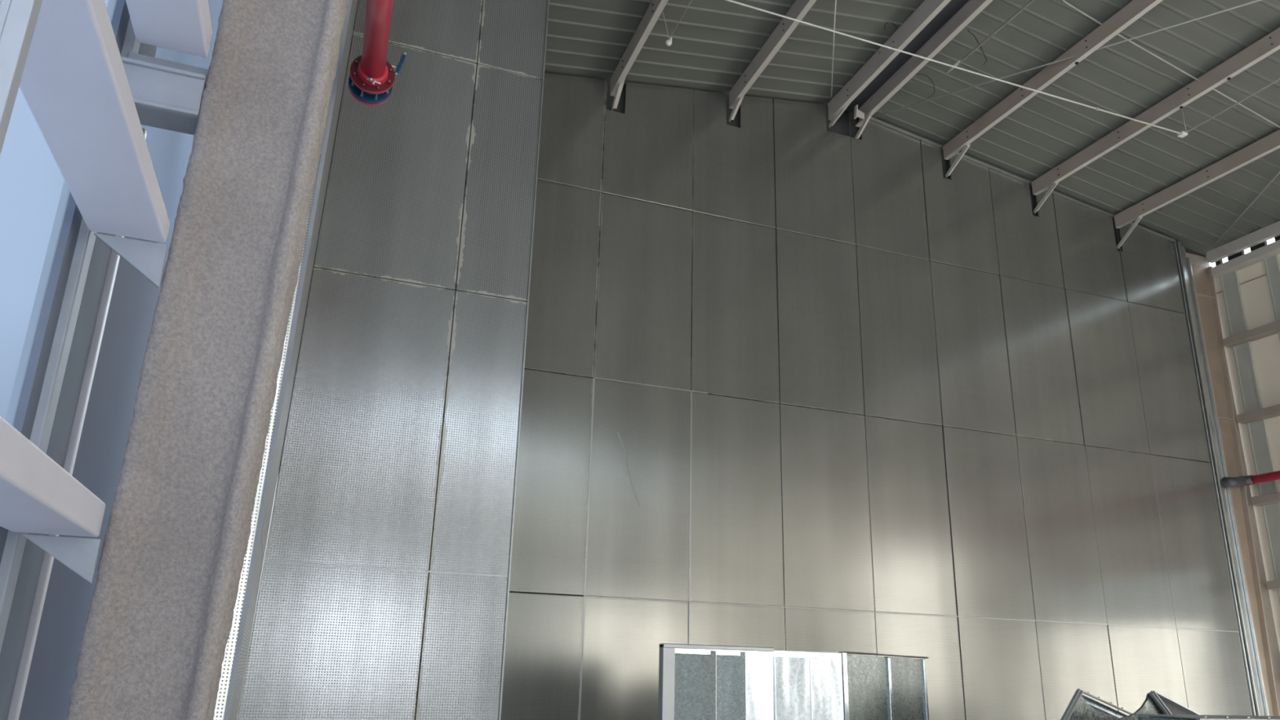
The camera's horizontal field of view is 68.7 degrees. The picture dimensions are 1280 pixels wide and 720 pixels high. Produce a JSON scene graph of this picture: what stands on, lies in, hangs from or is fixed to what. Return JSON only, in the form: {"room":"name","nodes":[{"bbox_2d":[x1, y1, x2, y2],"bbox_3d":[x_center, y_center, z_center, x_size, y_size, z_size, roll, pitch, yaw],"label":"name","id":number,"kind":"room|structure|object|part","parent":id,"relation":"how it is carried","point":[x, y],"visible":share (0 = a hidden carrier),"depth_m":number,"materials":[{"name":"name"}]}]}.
{"room":"industrial warehouse","nodes":[
{"label":"industrial warehouse","id":0,"kind":"room"},
{"bbox_2d":[0,42,164,719],"bbox_3d":[-0.548,-2.751,-0.354,0.150,8.330,22.200,8,-20,-20],"label":"wall","id":1,"kind":"structure","parent":0,"point":[49,612],"depth_m":4.81,"materials":[{"name":"paint"}]},
{"bbox_2d":[0,0,212,653],"bbox_3d":[-1.031,-1.962,1.032,0.555,7.680,7.460,8,-20,-20],"label":"window","id":2,"kind":"structure","parent":1,"relation":"in","point":[46,244],"depth_m":3.50,"materials":[{"name":"white metal"}]},
{"bbox_3d":[-1.117,-0.375,0.567,0.300,0.136,6.812,8,-19,-18],"label":"wall rail","id":3,"kind":"part","parent":2,"relation":"part of","materials":[{"name":"white metal"}]},
{"bbox_2d":[21,533,101,583],"bbox_3d":[-2.229,0.761,3.582,0.268,0.168,0.025,8,-20,-20],"label":"plate","id":4,"kind":"object","parent":2,"relation":"attached to","point":[80,555],"visible":1,"depth_m":3.59,"materials":[{"name":"blue paint"}]},
{"bbox_3d":[-1.073,-1.554,0.963,0.300,0.100,6.814,8,-19,-18],"label":"wall rail","id":5,"kind":"part","parent":2,"relation":"part of","materials":[{"name":"white metal"}]},
{"bbox_2d":[93,232,167,288],"bbox_3d":[-2.181,-0.421,3.981,0.283,0.198,0.025,8,-20,-20],"label":"plate","id":6,"kind":"object","parent":2,"relation":"attached to","point":[148,258],"visible":1,"depth_m":3.99,"materials":[{"name":"blue paint"}]},
{"bbox_3d":[-1.041,-2.478,1.272,0.300,0.150,6.815,8,-19,-18],"label":"wall rail","id":7,"kind":"part","parent":2,"relation":"part of","materials":[{"name":"white metal"}]},
{"bbox_2d":[141,0,223,266],"bbox_3d":[-3.525,-2.133,7.555,0.010,3.380,4.850,8,-20,-20],"label":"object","id":8,"kind":"structure","parent":1,"relation":"in","point":[170,151],"depth_m":6.62,"materials":[{"name":"white"}]},
{"bbox_2d":[213,0,549,719],"bbox_3d":[-1.967,-0.233,7.948,1.517,8.700,4.710,-5,-19,19],"label":"wall","id":9,"kind":"structure","parent":0,"point":[392,442],"depth_m":7.79,"materials":[{"name":"metal"}]},
{"bbox_3d":[-2.561,2.375,5.832,0.073,2.382,1.960,8,-20,-20],"label":"return panel","id":10,"kind":"part","parent":9,"relation":"part of","materials":[{"name":"metal"}]},
{"bbox_3d":[-2.458,0.092,6.606,0.074,2.427,1.960,8,-20,-20],"label":"return panel","id":11,"kind":"part","parent":9,"relation":"part of","materials":[{"name":"metal"}]},
{"bbox_3d":[-2.323,2.742,6.921,1.277,2.382,0.032,8,-19,-19],"label":"perforated panel","id":12,"kind":"part","parent":9,"relation":"part of","materials":[{"name":"metal"}]},
{"bbox_3d":[-2.356,-2.175,7.374,0.072,2.347,1.960,8,-20,-20],"label":"return panel","id":13,"kind":"part","parent":9,"relation":"part of","materials":[{"name":"metal"}]},
{"bbox_3d":[-2.280,-3.881,7.952,0.052,1.242,1.960,8,-20,-20],"label":"return panel","id":14,"kind":"part","parent":9,"relation":"part of","materials":[{"name":"metal"}]},
{"bbox_3d":[-2.241,0.456,7.686,1.234,2.427,0.032,8,-20,-20],"label":"perforated panel","id":15,"kind":"part","parent":9,"relation":"part of","materials":[{"name":"metal"}]},
{"bbox_2d":[347,0,406,105],"bbox_3d":[-0.321,-3.059,2.692,0.366,0.362,8.272,8,-20,-20],"label":"pipe","id":16,"kind":"object","parent":9,"relation":"attached to","point":[371,77],"visible":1,"depth_m":6.03,"materials":[{"name":"red metal"}]},
{"bbox_3d":[-1.610,-1.986,6.293,0.060,0.150,0.015,3,-18,-4],"label":"lever","id":17,"kind":"part","parent":16,"relation":"part of","materials":[{"name":"blue paint"}]},
{"bbox_3d":[-2.160,-1.813,8.450,1.190,2.347,0.032,8,-20,-20],"label":"perforated panel","id":18,"kind":"part","parent":9,"relation":"part of","materials":[{"name":"metal"}]},
{"bbox_3d":[-2.092,-3.522,9.019,1.148,1.242,0.032,8,-19,-19],"label":"perforated panel","id":19,"kind":"part","parent":9,"relation":"part of","materials":[{"name":"metal"}]},
{"bbox_3d":[-1.420,2.874,7.245,0.644,2.382,0.031,8,-20,-20],"label":"perforated panel","id":20,"kind":"part","parent":9,"relation":"part of","materials":[{"name":"metal"}]},
{"bbox_3d":[-1.359,0.586,8.005,0.644,2.427,0.032,8,-20,-20],"label":"perforated panel","id":21,"kind":"part","parent":9,"relation":"part of","materials":[{"name":"metal"}]},
{"bbox_3d":[-1.298,-1.687,8.760,0.644,2.347,0.033,8,-20,-20],"label":"perforated panel","id":22,"kind":"part","parent":9,"relation":"part of","materials":[{"name":"metal"}]},
{"bbox_3d":[-1.250,-3.421,9.334,0.644,1.292,0.034,8,-20,-20],"label":"perforated panel","id":23,"kind":"part","parent":9,"relation":"part of","materials":[{"name":"metal"}]},
{"bbox_2d":[500,72,1253,719],"bbox_3d":[3.653,0.972,12.345,12.150,9.470,0.255,8,-20,-20],"label":"wall","id":24,"kind":"structure","parent":0,"point":[793,381],"depth_m":12.01,"materials":[{"name":"metal"}]},
{"bbox_3d":[-1.208,3.597,9.464,1.224,2.417,0.030,8,-19,-19],"label":"perforated panel","id":25,"kind":"part","parent":24,"relation":"part of","materials":[{"name":"metal"}]},
{"bbox_3d":[-1.146,1.287,10.231,1.224,2.437,0.032,8,-20,-20],"label":"perforated panel","id":26,"kind":"part","parent":24,"relation":"part of","materials":[{"name":"metal"}]},
{"bbox_3d":[-1.083,-1.012,10.992,1.224,2.392,0.033,8,-19,-19],"label":"perforated panel","id":27,"kind":"part","parent":24,"relation":"part of","materials":[{"name":"metal"}]},
{"bbox_3d":[-1.032,-2.924,11.627,1.224,1.624,0.036,8,-20,-20],"label":"perforated panel","id":28,"kind":"part","parent":24,"relation":"part of","materials":[{"name":"metal"}]},
{"bbox_3d":[-0.061,3.766,9.880,1.223,2.417,0.030,8,-20,-20],"label":"perforated panel","id":29,"kind":"part","parent":24,"relation":"part of","materials":[{"name":"metal"}]},
{"bbox_3d":[0.002,1.455,10.644,1.223,2.437,0.031,8,-19,-19],"label":"perforated panel","id":30,"kind":"part","parent":24,"relation":"part of","materials":[{"name":"metal"}]},
{"bbox_3d":[0.064,-0.843,11.408,1.223,2.392,0.033,8,-20,-20],"label":"perforated panel","id":31,"kind":"part","parent":24,"relation":"part of","materials":[{"name":"metal"}]},
{"bbox_3d":[0.119,-2.844,12.068,1.223,1.808,0.032,8,-19,-19],"label":"perforated panel","id":32,"kind":"part","parent":24,"relation":"part of","materials":[{"name":"metal"}]},
{"bbox_3d":[1.256,-2.763,12.509,1.199,1.989,0.030,8,-20,-20],"label":"perforated panel","id":33,"kind":"part","parent":24,"relation":"part of","materials":[{"name":"metal"}]},
{"bbox_3d":[1.200,-0.676,11.817,1.199,2.392,0.037,8,-20,-20],"label":"perforated panel","id":34,"kind":"part","parent":24,"relation":"part of","materials":[{"name":"metal"}]},
{"bbox_3d":[1.138,1.622,11.054,1.199,2.437,0.032,8,-20,-20],"label":"perforated panel","id":35,"kind":"part","parent":24,"relation":"part of","materials":[{"name":"metal"}]},
{"bbox_3d":[1.077,3.931,10.284,1.199,2.417,0.037,8,-20,-20],"label":"perforated panel","id":36,"kind":"part","parent":24,"relation":"part of","materials":[{"name":"metal"}]},
{"bbox_3d":[2.398,-2.658,12.935,1.228,2.117,0.032,8,-20,-20],"label":"perforated panel","id":37,"kind":"part","parent":24,"relation":"part of","materials":[{"name":"metal"}]},
{"bbox_3d":[2.340,-0.511,12.224,1.228,2.392,0.034,8,-20,-20],"label":"perforated panel","id":38,"kind":"part","parent":24,"relation":"part of","materials":[{"name":"metal"}]},
{"bbox_3d":[2.277,1.788,11.462,1.228,2.437,0.035,8,-19,-19],"label":"perforated panel","id":39,"kind":"part","parent":24,"relation":"part of","materials":[{"name":"metal"}]},
{"bbox_3d":[2.215,4.098,10.695,1.228,2.417,0.034,8,-20,-20],"label":"perforated panel","id":40,"kind":"part","parent":24,"relation":"part of","materials":[{"name":"metal"}]},
{"bbox_3d":[3.540,-2.503,13.355,1.209,2.146,0.034,8,-20,-20],"label":"perforated panel","id":41,"kind":"part","parent":24,"relation":"part of","materials":[{"name":"metal"}]},
{"bbox_3d":[3.483,-0.343,12.635,1.209,2.392,0.035,8,-20,-20],"label":"perforated panel","id":42,"kind":"part","parent":24,"relation":"part of","materials":[{"name":"metal"}]},
{"bbox_3d":[3.418,1.957,11.878,1.209,2.437,0.034,8,-20,-20],"label":"perforated panel","id":43,"kind":"part","parent":24,"relation":"part of","materials":[{"name":"metal"}]},
{"bbox_3d":[3.357,4.267,11.110,1.209,2.417,0.035,8,-20,-20],"label":"perforated panel","id":44,"kind":"part","parent":24,"relation":"part of","materials":[{"name":"metal"}]},
{"bbox_3d":[4.678,-2.255,13.734,1.218,1.972,0.031,8,-20,-20],"label":"perforated panel","id":45,"kind":"part","parent":24,"relation":"part of","materials":[{"name":"metal"}]},
{"bbox_3d":[4.620,-0.176,13.047,1.218,2.392,0.035,8,-20,-20],"label":"perforated panel","id":46,"kind":"part","parent":24,"relation":"part of","materials":[{"name":"metal"}]},
{"bbox_3d":[4.560,2.121,12.281,1.218,2.437,0.033,8,-20,-20],"label":"perforated panel","id":47,"kind":"part","parent":24,"relation":"part of","materials":[{"name":"metal"}]},
{"bbox_3d":[4.496,4.433,11.517,1.218,2.417,0.033,8,-20,-20],"label":"perforated panel","id":48,"kind":"part","parent":24,"relation":"part of","materials":[{"name":"metal"}]},
{"bbox_3d":[5.810,-2.005,14.118,1.203,1.797,0.030,8,-20,-20],"label":"perforated panel","id":49,"kind":"part","parent":24,"relation":"part of","materials":[{"name":"metal"}]},
{"bbox_3d":[5.757,-0.010,13.454,1.203,2.392,0.034,8,-20,-20],"label":"perforated panel","id":50,"kind":"part","parent":24,"relation":"part of","materials":[{"name":"metal"}]},
{"bbox_3d":[5.697,2.287,12.688,1.203,2.437,0.031,8,-19,-19],"label":"perforated panel","id":51,"kind":"part","parent":24,"relation":"part of","materials":[{"name":"metal"}]},
{"bbox_3d":[5.632,4.599,11.926,1.203,2.417,0.035,8,-20,-20],"label":"perforated panel","id":52,"kind":"part","parent":24,"relation":"part of","materials":[{"name":"metal"}]},
{"bbox_3d":[6.951,-1.756,14.500,1.232,1.624,0.031,8,-20,-20],"label":"perforated panel","id":53,"kind":"part","parent":24,"relation":"part of","materials":[{"name":"metal"}]},
{"bbox_3d":[6.901,0.156,13.861,1.232,2.392,0.035,8,-20,-20],"label":"perforated panel","id":54,"kind":"part","parent":24,"relation":"part of","materials":[{"name":"metal"}]},
{"bbox_3d":[6.840,2.454,13.097,1.232,2.437,0.033,8,-19,-19],"label":"perforated panel","id":55,"kind":"part","parent":24,"relation":"part of","materials":[{"name":"metal"}]},
{"bbox_3d":[6.776,4.765,12.333,1.232,2.417,0.037,8,-20,-20],"label":"perforated panel","id":56,"kind":"part","parent":24,"relation":"part of","materials":[{"name":"metal"}]},
{"bbox_3d":[8.092,-1.505,14.881,1.202,1.447,0.030,8,-20,-20],"label":"perforated panel","id":57,"kind":"part","parent":24,"relation":"part of","materials":[{"name":"metal"}]},
{"bbox_3d":[8.041,0.324,14.276,1.202,2.392,0.032,8,-20,-20],"label":"perforated panel","id":58,"kind":"part","parent":24,"relation":"part of","materials":[{"name":"metal"}]},
{"bbox_3d":[7.979,2.623,13.513,1.202,2.437,0.032,8,-20,-20],"label":"perforated panel","id":59,"kind":"part","parent":24,"relation":"part of","materials":[{"name":"metal"}]},
{"bbox_3d":[7.917,4.933,12.747,1.202,2.417,0.031,8,-20,-20],"label":"perforated panel","id":60,"kind":"part","parent":24,"relation":"part of","materials":[{"name":"metal"}]},
{"bbox_2d":[1173,240,1269,715],"bbox_3d":[8.687,2.132,13.938,0.250,8.530,0.100,8,-20,-20],"label":"trim","id":61,"kind":"structure","parent":24,"relation":"attached to","point":[1233,556],"depth_m":13.97,"materials":[{"name":"metal"}]},
{"bbox_2d":[1185,252,1279,713],"bbox_3d":[9.053,2.264,14.147,0.600,8.430,0.013,8,-20,-20],"label":"trim","id":62,"kind":"structure","parent":24,"relation":"attached to","point":[1196,260],"depth_m":13.93,"materials":[{"name":"beige paint"}]},
{"bbox_2d":[544,0,1279,257],"bbox_3d":[6.397,-6.207,3.680,15.200,1.277,22.786,8,-20,-20],"label":"ceiling","id":63,"kind":"structure","parent":0,"point":[714,42],"depth_m":12.19,"materials":[{"name":"paint"}]},
{"bbox_2d":[609,0,668,96],"bbox_3d":[3.147,-6.627,2.356,0.082,0.252,21.558,8,-19,-18],"label":"beam","id":64,"kind":"structure","parent":63,"relation":"attached to","point":[655,9],"depth_m":11.11,"materials":[{"name":"grey metal"}]},
{"bbox_2d":[611,78,625,110],"bbox_3d":[-0.253,-3.417,11.822,0.066,0.332,0.545,7,-19,-15],"label":"brace","id":65,"kind":"object","parent":64,"relation":"attached to","point":[619,90],"visible":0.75,"depth_m":11.90,"materials":[{"name":"white metal"}]},
{"bbox_2d":[662,0,692,45],"bbox_3d":[0.862,-4.141,9.095,0.121,0.418,3.175,8,-20,-20],"label":"pendant light","id":66,"kind":"object","parent":64,"relation":"attached to","point":[668,42],"visible":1,"depth_m":10.39,"materials":[{"name":"grey metal"}]},
{"bbox_2d":[728,0,816,109],"bbox_3d":[4.618,-6.655,2.963,0.082,0.252,21.570,7,-19,-17],"label":"beam","id":67,"kind":"structure","parent":63,"relation":"attached to","point":[799,8],"depth_m":11.58,"materials":[{"name":"grey metal"}]},
{"bbox_2d":[728,95,744,121],"bbox_3d":[1.321,-3.425,12.489,0.066,0.327,0.505,8,-20,-20],"label":"brace","id":68,"kind":"object","parent":67,"relation":"attached to","point":[738,103],"visible":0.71,"depth_m":12.56,"materials":[{"name":"white metal"}]},
{"bbox_2d":[831,0,836,96],"bbox_3d":[2.169,-4.356,10.241,0.026,0.454,5.745,-2,-19,9],"label":"rod","id":69,"kind":"object","parent":67,"relation":"attached to","point":[835,0],"visible":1,"depth_m":11.84,"materials":[{"name":"grey metal"}]},
{"bbox_2d":[827,0,951,120],"bbox_3d":[6.179,-6.640,3.592,0.082,0.272,21.560,8,-19,-17],"label":"beam","id":70,"kind":"structure","parent":63,"relation":"attached to","point":[927,10],"depth_m":11.98,"materials":[{"name":"grey metal"}]},
{"bbox_2d":[828,105,848,127],"bbox_3d":[2.791,-3.421,13.085,0.066,0.156,0.490,8,-20,-20],"label":"brace","id":71,"kind":"object","parent":70,"relation":"attached to","point":[836,117],"visible":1,"depth_m":13.13,"materials":[{"name":"white metal"}]},
{"bbox_2d":[844,0,968,112],"bbox_3d":[6.410,-6.636,3.684,0.370,0.139,21.570,8,-19,-18],"label":"flashing","id":72,"kind":"object","parent":63,"relation":"attached to","point":[953,6],"visible":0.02,"depth_m":12.07,"materials":[{"name":"black metal"}]},
{"bbox_2d":[855,0,992,127],"bbox_3d":[6.650,-6.576,3.762,0.082,0.252,21.556,8,-19,-18],"label":"beam","id":73,"kind":"structure","parent":63,"relation":"attached to","point":[971,8],"depth_m":12.03,"materials":[{"name":"grey metal"}]},
{"bbox_2d":[853,104,864,119],"bbox_3d":[3.074,-3.466,13.136,0.150,0.200,0.060,8,-20,-20],"label":"plate","id":74,"kind":"object","parent":73,"relation":"attached to","point":[857,113],"visible":1,"depth_m":13.11,"materials":[{"name":"white metal"}]},
{"bbox_2d":[854,109,871,138],"bbox_3d":[3.172,-3.312,13.232,0.066,0.257,0.452,7,-19,-17],"label":"brace","id":75,"kind":"object","parent":73,"relation":"attached to","point":[868,117],"visible":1,"depth_m":13.24,"materials":[{"name":"white metal"}]},
{"bbox_2d":[915,73,934,97],"bbox_3d":[3.735,-3.584,12.250,0.269,0.347,0.035,5,-19,-9],"label":"cable","id":76,"kind":"object","parent":73,"relation":"hanging from","point":[916,73],"visible":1,"depth_m":12.29,"materials":[{"name":"black rubber"}]},
{"bbox_2d":[967,30,986,65],"bbox_3d":[4.054,-3.755,11.263,0.064,0.584,0.185,18,-24,-40],"label":"cable","id":77,"kind":"object","parent":73,"relation":"hanging from","point":[967,30],"visible":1,"depth_m":11.25,"materials":[{"name":"black rubber"}]},
{"bbox_2d":[724,0,1279,137],"bbox_3d":[4.507,-5.643,4.388,10.405,0.435,13.330,8,-20,-20],"label":"conduit","id":78,"kind":"object","parent":63,"relation":"hanging from","point":[1182,134],"visible":1,"depth_m":10.92,"materials":[{"name":"grey metal"}]},
{"bbox_2d":[945,0,1034,73],"bbox_3d":[5.995,-5.257,4.932,0.046,0.038,13.441,8,-20,-20],"label":"conduit","id":79,"kind":"object","parent":78,"relation":"attached to","point":[959,61],"visible":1,"depth_m":10.26,"materials":[{"name":"grey metal"}]},
{"bbox_2d":[942,0,1163,159],"bbox_3d":[8.291,-6.144,4.291,0.082,0.240,21.542,8,-19,-19],"label":"beam","id":80,"kind":"structure","parent":63,"relation":"attached to","point":[1133,11],"depth_m":11.95,"materials":[{"name":"grey metal"}]},
{"bbox_2d":[945,144,970,177],"bbox_3d":[4.633,-2.890,13.652,0.066,0.297,0.522,8,-20,-20],"label":"brace","id":81,"kind":"object","parent":80,"relation":"attached to","point":[966,148],"visible":1,"depth_m":13.63,"materials":[{"name":"white metal"}]},
{"bbox_2d":[1031,26,1279,195],"bbox_3d":[9.875,-5.690,4.789,0.082,0.240,21.541,8,-19,-19],"label":"beam","id":82,"kind":"structure","parent":63,"relation":"attached to","point":[1269,43],"depth_m":12.23,"materials":[{"name":"white metal"}]},
{"bbox_2d":[1033,182,1058,213],"bbox_3d":[6.124,-2.440,14.125,0.066,0.316,0.504,8,-20,-20],"label":"brace","id":83,"kind":"object","parent":82,"relation":"attached to","point":[1055,184],"visible":1,"depth_m":14.11,"materials":[{"name":"white metal"}]},
{"bbox_2d":[874,0,1261,116],"bbox_3d":[5.791,-3.825,11.259,6.437,0.498,0.019,-14,-24,38],"label":"rod","id":84,"kind":"object","parent":82,"relation":"attached to","point":[1255,1],"visible":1,"depth_m":11.63,"materials":[{"name":"grey metal"}]},
{"bbox_2d":[1062,0,1279,128],"bbox_3d":[7.229,-3.435,11.856,6.327,0.908,0.154,10,-20,-24],"label":"rod","id":85,"kind":"object","parent":82,"relation":"attached to","point":[1064,1],"visible":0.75,"depth_m":11.62,"materials":[{"name":"grey metal"}]},
{"bbox_2d":[1114,128,1279,228],"bbox_3d":[11.430,-5.253,5.281,0.082,0.217,21.540,8,-20,-20],"label":"beam","id":86,"kind":"structure","parent":63,"relation":"attached to","point":[1270,143],"depth_m":13.48,"materials":[{"name":"white metal"}]},
{"bbox_2d":[1116,216,1142,248],"bbox_3d":[7.628,-1.977,14.588,0.066,0.364,0.507,8,-20,-20],"label":"brace","id":87,"kind":"object","parent":86,"relation":"attached to","point":[1139,218],"visible":1,"depth_m":14.57,"materials":[{"name":"white metal"}]},
{"bbox_2d":[1213,171,1279,244],"bbox_3d":[8.886,-2.960,12.406,0.047,0.378,5.887,-1,-19,8],"label":"rod","id":88,"kind":"object","parent":86,"relation":"attached to","point":[1275,176],"visible":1,"depth_m":14.06,"materials":[{"name":"grey metal"}]},
{"bbox_2d":[1206,221,1279,263],"bbox_3d":[13.236,-4.740,5.839,0.100,0.180,21.520,8,-20,-20],"label":"eave purlin","id":89,"kind":"object","parent":63,"relation":"attached to","point":[1269,232],"visible":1,"depth_m":14.80,"materials":[{"name":"white metal"}]},
{"bbox_2d":[1213,235,1279,652],"bbox_3d":[13.265,-0.788,4.629,0.140,8.450,22.200,8,-20,-20],"label":"wall","id":90,"kind":"structure","parent":0,"point":[1253,281],"depth_m":14.47,"materials":[{"name":"beige paint"}]},
{"bbox_2d":[1210,240,1279,277],"bbox_3d":[13.277,-4.482,5.762,0.195,0.135,21.500,8,-20,-20],"label":"rail","id":91,"kind":"object","parent":90,"relation":"attached to","point":[1255,256],"visible":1,"depth_m":14.75,"materials":[{"name":"grey metal"}]},
{"bbox_2d":[1219,270,1279,603],"bbox_3d":[9.424,2.402,13.914,0.043,8.040,0.280,8,-20,-20],"label":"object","id":92,"kind":"object","parent":90,"relation":"attached to","point":[1258,433],"visible":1,"depth_m":14.45,"materials":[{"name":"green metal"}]},
{"bbox_2d":[1222,320,1279,347],"bbox_3d":[11.853,-2.228,8.807,0.195,0.120,13.820,8,-20,-20],"label":"beam","id":93,"kind":"structure","parent":90,"relation":"attached to","point":[1272,328],"depth_m":14.48,"materials":[{"name":"white metal"}]},
{"bbox_2d":[1235,404,1279,423],"bbox_3d":[11.821,-1.042,8.414,0.195,0.120,13.820,8,-20,-20],"label":"beam","id":94,"kind":"structure","parent":90,"relation":"attached to","point":[1271,411],"depth_m":14.20,"materials":[{"name":"white metal"}]},
{"bbox_2d":[1250,492,1279,506],"bbox_3d":[11.788,0.172,8.011,0.195,0.120,13.820,8,-20,-20],"label":"beam","id":95,"kind":"structure","parent":90,"relation":"attached to","point":[1274,498],"depth_m":13.92,"materials":[{"name":"beige paint"}]},
{"bbox_2d":[1263,253,1279,339],"bbox_3d":[9.682,2.199,13.279,0.043,8.040,0.210,8,-20,-20],"label":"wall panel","id":96,"kind":"object","parent":90,"relation":"attached to","point":[1272,264],"visible":1,"depth_m":14.41,"materials":[{"name":"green metal"}]},
{"bbox_2d":[1265,580,1279,590],"bbox_3d":[9.446,3.171,13.305,0.195,0.120,1.020,8,-20,-20],"label":"beam","id":97,"kind":"structure","parent":90,"relation":"attached to","point":[1273,584],"depth_m":13.64,"materials":[{"name":"white metal"}]},
{"bbox_3d":[6.181,2.313,0.813,15.300,0.200,22.300,8,-20,-20],"label":"floor","id":98,"kind":"structure","parent":0,"visible":0},
{"bbox_2d":[0,0,42,155],"bbox_3d":[-1.315,-0.717,1.981,0.056,5.900,0.060,8,-20,-20],"label":"window post","id":99,"kind":"object","parent":98,"relation":"on","point":[18,18],"visible":1,"depth_m":1.94,"materials":[{"name":"white metal"}]},
{"bbox_2d":[66,0,349,719],"bbox_3d":[-1.789,-1.124,4.539,0.746,8.256,0.359,8,-20,-20],"label":"column","id":100,"kind":"structure","parent":98,"relation":"on","point":[156,632],"depth_m":4.01,"materials":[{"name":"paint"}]},
{"bbox_2d":[120,52,208,134],"bbox_3d":[-2.212,-1.255,4.351,0.350,0.315,0.230,8,-20,-20],"label":"cross beam","id":101,"kind":"structure","parent":100,"relation":"attached to","point":[167,95],"depth_m":4.28,"materials":[{"name":"white metal"}]},
{"bbox_2d":[657,643,928,719],"bbox_3d":[1.000,3.072,6.792,2.306,1.854,1.152,8,-20,-20],"label":"box","id":102,"kind":"object","parent":98,"relation":"on","point":[696,682],"visible":1,"depth_m":6.44,"materials":[{"name":"metal"}]},
{"bbox_3d":[0.503,2.819,6.068,0.825,1.854,0.080,8,-20,-20],"label":"flange frame","id":103,"kind":"part","parent":102,"relation":"part of","materials":[{"name":"metal"}]},
{"bbox_2d":[1060,688,1200,719],"bbox_3d":[3.789,3.292,6.884,3.368,1.639,0.451,8,-20,-20],"label":"duct elbow","id":104,"kind":"object","parent":98,"relation":"on","point":[1081,707],"visible":0.88,"depth_m":6.87,"materials":[{"name":"metal"}]},
{"bbox_3d":[3.098,2.985,6.694,1.883,1.211,0.375,18,-24,-40],"label":"flange frame","id":105,"kind":"part","parent":104,"relation":"part of","materials":[{"name":"metal"}]},
{"bbox_3d":[4.520,3.162,7.223,1.833,1.140,0.366,18,-25,-41],"label":"flange frame","id":106,"kind":"part","parent":104,"relation":"part of","materials":[{"name":"metal"}]},
{"bbox_2d":[1134,714,1279,719],"bbox_3d":[4.267,3.146,6.187,1.840,1.501,0.500,8,-20,-20],"label":"duct","id":107,"kind":"object","parent":98,"relation":"on","point":[1141,717],"visible":1,"depth_m":6.17,"materials":[{"name":"metal"}]},
{"bbox_2d":[1190,261,1279,715],"bbox_3d":[9.047,2.340,14.058,0.499,8.230,0.092,8,-20,-20],"label":"column","id":108,"kind":"structure","parent":98,"relation":"on","point":[1204,282],"depth_m":14.38,"materials":[{"name":"metal"}]},
{"bbox_2d":[1221,470,1279,487],"bbox_3d":[11.195,0.016,8.368,0.494,0.194,12.792,8,-20,-20],"label":"pipe","id":109,"kind":"object","parent":108,"relation":"attached to","point":[1241,481],"visible":1,"depth_m":13.87,"materials":[{"name":"metal"}]}
]}

